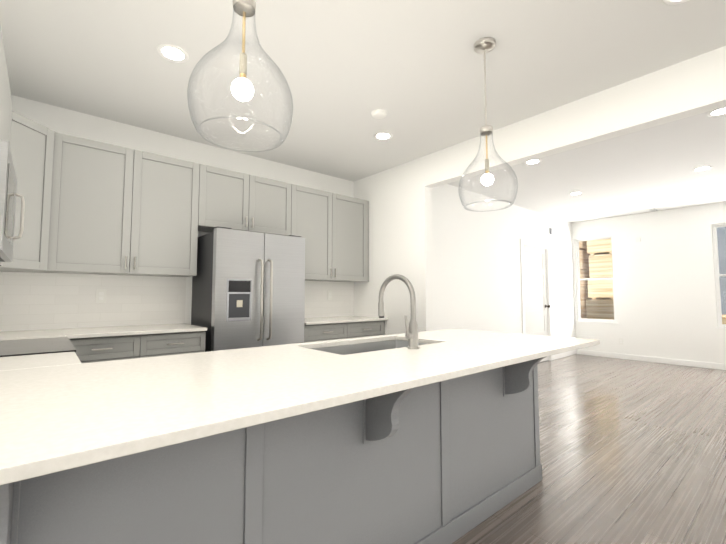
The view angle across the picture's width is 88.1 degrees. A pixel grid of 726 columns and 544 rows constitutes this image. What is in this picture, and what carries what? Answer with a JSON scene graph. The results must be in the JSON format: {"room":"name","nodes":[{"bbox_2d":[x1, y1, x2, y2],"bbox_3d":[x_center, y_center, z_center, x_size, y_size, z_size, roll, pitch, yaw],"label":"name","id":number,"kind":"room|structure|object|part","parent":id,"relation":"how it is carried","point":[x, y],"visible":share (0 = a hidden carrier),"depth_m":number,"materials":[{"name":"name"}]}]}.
{"room":"kitchen","nodes":[
{"label":"kitchen","id":0,"kind":"room"},
{"bbox_2d":[1,95,353,331],"bbox_3d":[-1.551,0.073,3.829,3.890,2.725,0.120,3,-5,-40],"label":"wall","id":1,"kind":"structure","parent":0,"point":[74,123],"depth_m":3.60,"materials":[{"name":"white paint"}]},
{"bbox_2d":[0,111,54,272],"bbox_3d":[-2.481,-0.532,2.562,0.539,1.028,0.650,3,-5,-40],"label":"upper cabinet","id":2,"kind":"object","parent":1,"relation":"attached to","point":[31,145],"visible":0.79,"depth_m":2.59,"materials":[{"name":"grey paint"}]},
{"bbox_2d":[0,272,185,331],"bbox_3d":[-2.290,0.238,3.104,1.540,0.442,0.005,3,-5,-40],"label":"backsplash","id":3,"kind":"structure","parent":1,"relation":"attached to","point":[35,301],"depth_m":3.10,"materials":[{"name":"tile"}]},
{"bbox_2d":[96,289,105,302],"bbox_3d":[-2.209,0.203,3.166,0.072,0.116,0.008,3,-5,-40],"label":"electrical outlet","id":4,"kind":"object","parent":3,"relation":"attached to","point":[100,295],"visible":1,"depth_m":3.16,"materials":[{"name":"white plastic"}]},
{"bbox_2d":[45,132,199,276],"bbox_3d":[-1.982,-0.493,3.175,1.040,1.028,0.364,3,-5,-40],"label":"upper cabinet","id":5,"kind":"object","parent":1,"relation":"attached to","point":[116,210],"visible":0.96,"depth_m":3.02,"materials":[{"name":"grey paint"}]},
{"bbox_2d":[198,164,290,235],"bbox_3d":[-1.225,-0.681,3.834,0.950,0.570,0.364,3,-5,-40],"label":"upper cabinet","id":6,"kind":"object","parent":1,"relation":"attached to","point":[233,200],"visible":0.96,"depth_m":3.68,"materials":[{"name":"grey paint"}]},
{"bbox_2d":[305,281,353,317],"bbox_3d":[-0.552,0.333,4.584,1.130,0.442,0.005,3,-5,-40],"label":"backsplash","id":7,"kind":"structure","parent":1,"relation":"attached to","point":[317,304],"depth_m":4.68,"materials":[{"name":"tile"}]},
{"bbox_2d":[291,184,368,281],"bbox_3d":[-0.435,-0.410,4.493,1.128,1.028,0.364,3,-5,-40],"label":"upper cabinet","id":8,"kind":"object","parent":1,"relation":"attached to","point":[330,228],"depth_m":4.37,"materials":[{"name":"grey paint"}]},
{"bbox_3d":[0.051,-0.393,4.755,0.048,1.028,0.020,3,-5,-40],"label":"wall cabinet filler","id":9,"kind":"part","parent":8,"relation":"part of","materials":[{"name":"grey wood"}]},
{"bbox_2d":[0,0,725,222],"bbox_3d":[2.324,-1.356,3.461,9.190,0.080,5.847,3,-5,-40],"label":"ceiling","id":10,"kind":"structure","parent":0,"point":[414,69],"depth_m":2.63,"materials":[{"name":"white paint"}]},
{"bbox_2d":[157,44,188,62],"bbox_3d":[-1.203,-1.382,2.379,0.184,0.005,0.184,3,-5,-40],"label":"recessed light","id":11,"kind":"object","parent":10,"relation":"in","point":[172,53],"visible":1,"depth_m":2.38,"materials":[{"name":"white"}]},
{"bbox_2d":[187,0,292,151],"bbox_3d":[-0.404,-0.951,1.282,0.336,1.004,0.336,3,-5,-40],"label":"pendant light","id":12,"kind":"object","parent":10,"relation":"hanging from","point":[241,87],"visible":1,"depth_m":1.25,"materials":[{"name":"clear glass"}]},
{"bbox_2d":[371,109,386,118],"bbox_3d":[0.135,-1.319,3.150,0.130,0.031,0.130,3,-5,-40],"label":"smoke detector","id":13,"kind":"object","parent":10,"relation":"attached to","point":[379,113],"visible":1,"depth_m":3.12,"materials":[{"name":"white plastic"}]},
{"bbox_2d":[374,132,392,139],"bbox_3d":[0.192,-1.304,3.607,0.184,0.005,0.184,3,-5,-40],"label":"recessed light","id":14,"kind":"object","parent":10,"relation":"in","point":[382,136],"visible":1,"depth_m":3.60,"materials":[{"name":"white"}]},
{"bbox_2d":[459,37,517,211],"bbox_3d":[0.740,-0.889,2.257,0.336,1.004,0.336,3,-5,-40],"label":"pendant light","id":15,"kind":"object","parent":10,"relation":"hanging from","point":[484,45],"visible":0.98,"depth_m":2.24,"materials":[{"name":"clear glass"}]},
{"bbox_2d":[524,159,541,164],"bbox_3d":[1.942,-1.260,4.297,0.184,0.005,0.184,3,-5,-40],"label":"recessed light","id":16,"kind":"object","parent":10,"relation":"in","point":[535,161],"visible":0.77,"depth_m":4.31,"materials":[{"name":"white"}]},
{"bbox_2d":[569,192,581,195],"bbox_3d":[3.190,-1.174,5.635,0.184,0.005,0.184,3,-5,-40],"label":"recessed light","id":17,"kind":"object","parent":10,"relation":"in","point":[575,193],"visible":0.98,"depth_m":5.63,"materials":[{"name":"white"}]},
{"bbox_2d":[663,0,688,4],"bbox_3d":[1.624,-1.413,1.887,0.184,0.005,0.184,3,-5,-40],"label":"recessed light","id":18,"kind":"object","parent":10,"relation":"in","point":[671,2],"visible":1,"depth_m":1.95,"materials":[{"name":"white"}]},
{"bbox_2d":[692,166,711,170],"bbox_3d":[4.096,-1.245,4.530,0.184,0.005,0.184,3,-5,-40],"label":"recessed light","id":19,"kind":"object","parent":10,"relation":"in","point":[703,168],"visible":1,"depth_m":4.52,"materials":[{"name":"white"}]},
{"bbox_2d":[707,107,725,116],"bbox_3d":[2.984,-1.334,3.124,0.184,0.005,0.184,3,-5,-40],"label":"recessed light","id":20,"kind":"object","parent":10,"relation":"in","point":[718,112],"visible":0.96,"depth_m":3.14,"materials":[{"name":"white"}]},
{"bbox_2d":[432,184,575,337],"bbox_3d":[2.436,0.226,6.231,5.300,2.725,0.120,3,-5,-40],"label":"wall","id":21,"kind":"structure","parent":0,"point":[476,270],"depth_m":5.73,"materials":[{"name":"white paint"}]},
{"bbox_2d":[523,245,549,361],"bbox_3d":[3.099,0.581,6.692,0.920,2.062,0.124,3,-5,-40],"label":"room door","id":22,"kind":"structure","parent":21,"relation":"in","point":[536,305],"depth_m":6.75,"materials":[{"name":"white paint"}]},
{"bbox_2d":[520,239,552,360],"bbox_3d":[3.065,0.538,6.738,1.110,2.165,0.138,3,-5,-40],"label":"door frame","id":23,"kind":"structure","parent":21,"relation":"attached to","point":[524,242],"depth_m":6.89,"materials":[{"name":"white wood"}]},
{"bbox_2d":[553,349,576,359],"bbox_3d":[3.950,1.614,7.349,1.115,0.095,0.015,3,-5,-40],"label":"baseboard","id":24,"kind":"structure","parent":21,"relation":"attached to","point":[573,352],"depth_m":7.33,"materials":[{"name":"white"}]},
{"bbox_2d":[354,46,725,334],"bbox_3d":[1.742,0.012,2.877,0.120,2.725,5.607,3,-5,-40],"label":"wall","id":25,"kind":"structure","parent":0,"point":[399,198],"depth_m":3.62,"materials":[{"name":"white paint"}]},
{"bbox_2d":[452,354,725,543],"bbox_3d":[2.324,1.428,3.284,9.190,0.050,5.847,3,-5,-40],"label":"floor","id":26,"kind":"structure","parent":0,"point":[632,451],"depth_m":2.74,"materials":[{"name":"brown wood"}]},
{"bbox_2d":[0,337,75,356],"bbox_3d":[-1.832,0.843,1.844,0.698,0.936,0.754,3,-5,-40],"label":"range","id":27,"kind":"object","parent":26,"relation":"on","point":[19,347],"visible":0.1,"depth_m":1.90,"materials":[{"name":"silver metal"}]},
{"bbox_2d":[69,331,205,362],"bbox_3d":[-1.855,0.932,3.004,0.950,0.904,0.650,3,-5,-40],"label":"base cabinet","id":28,"kind":"object","parent":26,"relation":"on","point":[98,349],"visible":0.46,"depth_m":2.80,"materials":[{"name":"grey paint"}]},
{"bbox_2d":[0,323,206,338],"bbox_3d":[-2.086,0.455,2.834,1.562,0.025,0.642,3,-5,-40],"label":"countertop","id":29,"kind":"structure","parent":28,"relation":"on","point":[71,333],"depth_m":2.82,"materials":[{"name":"white stone"}]},
{"bbox_2d":[191,226,304,351],"bbox_3d":[-1.089,0.530,3.601,0.865,1.783,0.722,3,-5,-40],"label":"refrigerator","id":30,"kind":"object","parent":26,"relation":"on","point":[248,289],"visible":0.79,"depth_m":3.35,"materials":[{"name":"grey metal"}]},
{"bbox_2d":[0,357,544,543],"bbox_3d":[-0.120,0.845,1.632,3.040,0.904,0.945,3,-5,-40],"label":"kitchen island","id":31,"kind":"object","parent":26,"relation":"on","point":[450,461],"visible":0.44,"depth_m":1.38,"materials":[{"name":"grey paint"}]},
{"bbox_2d":[0,329,599,484],"bbox_3d":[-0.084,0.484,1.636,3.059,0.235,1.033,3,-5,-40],"label":"island countertop","id":32,"kind":"structure","parent":31,"relation":"on","point":[53,419],"depth_m":1.09,"materials":[{"name":"white stone"}]},
{"bbox_2d":[378,274,419,348],"bbox_3d":[0.168,0.199,1.956,0.092,0.376,0.281,3,-5,-40],"label":"faucet","id":33,"kind":"object","parent":32,"relation":"on","point":[411,335],"visible":1,"depth_m":1.88,"materials":[{"name":"silver metal"}]},
{"bbox_2d":[304,320,384,342],"bbox_3d":[-0.342,1.014,4.293,1.128,0.904,0.650,3,-5,-40],"label":"base cabinet","id":34,"kind":"object","parent":26,"relation":"on","point":[322,332],"visible":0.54,"depth_m":4.05,"materials":[{"name":"grey paint"}]},
{"bbox_2d":[304,316,387,324],"bbox_3d":[-0.341,0.550,4.321,1.128,0.025,0.642,3,-5,-40],"label":"countertop","id":35,"kind":"structure","parent":34,"relation":"on","point":[326,320],"depth_m":4.17,"materials":[{"name":"white stone"}]},
{"bbox_3d":[-2.008,0.867,1.979,0.618,0.904,2.015,3,-5,-40],"label":"base cabinet","id":36,"kind":"object","parent":26,"relation":"on","visible":0},
{"bbox_2d":[0,335,65,340],"bbox_3d":[-2.164,0.416,2.218,0.642,0.025,0.197,3,-5,-40],"label":"countertop","id":37,"kind":"structure","parent":36,"relation":"on","point":[32,337],"depth_m":2.37,"materials":[{"name":"white stone"}]},
{"bbox_2d":[0,352,80,370],"bbox_3d":[-1.472,0.365,1.409,0.642,0.025,0.414,3,-5,-40],"label":"countertop","id":38,"kind":"structure","parent":36,"relation":"on","point":[34,361],"depth_m":1.52,"materials":[{"name":"white stone"}]},
{"bbox_2d":[572,202,725,363],"bbox_3d":[6.019,0.212,6.023,0.120,2.725,4.850,3,-5,-40],"label":"wall","id":39,"kind":"structure","parent":0,"point":[665,293],"depth_m":6.71,"materials":[{"name":"white paint"}]},
{"bbox_2d":[575,235,617,323],"bbox_3d":[4.684,0.155,7.566,0.125,1.725,0.738,3,-5,-40],"label":"window","id":40,"kind":"structure","parent":39,"relation":"in","point":[590,320],"depth_m":7.60,"materials":[{"name":"white"}]},
{"bbox_2d":[577,349,725,369],"bbox_3d":[5.957,1.522,5.906,0.018,0.095,4.820,3,-5,-40],"label":"baseboard","id":41,"kind":"structure","parent":39,"relation":"attached to","point":[654,359],"depth_m":6.72,"materials":[{"name":"white wood"}]},
{"bbox_2d":[712,223,725,328],"bbox_3d":[6.077,0.051,5.938,0.125,1.725,0.788,3,-5,-40],"label":"window","id":42,"kind":"structure","parent":39,"relation":"in","point":[716,268],"depth_m":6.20,"materials":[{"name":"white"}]},
{"bbox_3d":[-1.087,-0.146,0.389,0.120,2.725,5.727,3,-5,-40],"label":"wall","id":43,"kind":"structure","parent":0,"visible":0},
{"bbox_2d":[0,26,12,266],"bbox_3d":[-1.772,-0.596,1.571,0.328,1.028,1.756,3,-5,-40],"label":"upper cabinet","id":44,"kind":"object","parent":43,"relation":"attached to","point":[6,105],"visible":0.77,"depth_m":1.97,"materials":[{"name":"grey paint"}]},
{"bbox_2d":[0,140,24,261],"bbox_3d":[-1.942,-0.325,1.825,0.422,0.485,0.756,3,-5,-40],"label":"microwave","id":45,"kind":"object","parent":44,"relation":"attached to","point":[8,186],"visible":1,"depth_m":1.77,"materials":[{"name":"grey metal"}]},
{"label":"outside","id":46,"kind":"structure","parent":0,"visible":0},
{"bbox_3d":[16.457,2.371,17.941,31.380,0.050,30.000,3,-5,-40],"label":"ground","id":47,"kind":"structure","parent":46,"visible":0},
{"bbox_2d":[579,238,725,323],"bbox_3d":[6.868,-0.103,9.493,2.793,3.815,10.266,3,-5,-40],"label":"stacks","id":48,"kind":"object","parent":47,"relation":"on","point":[601,270],"depth_m":9.20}
]}

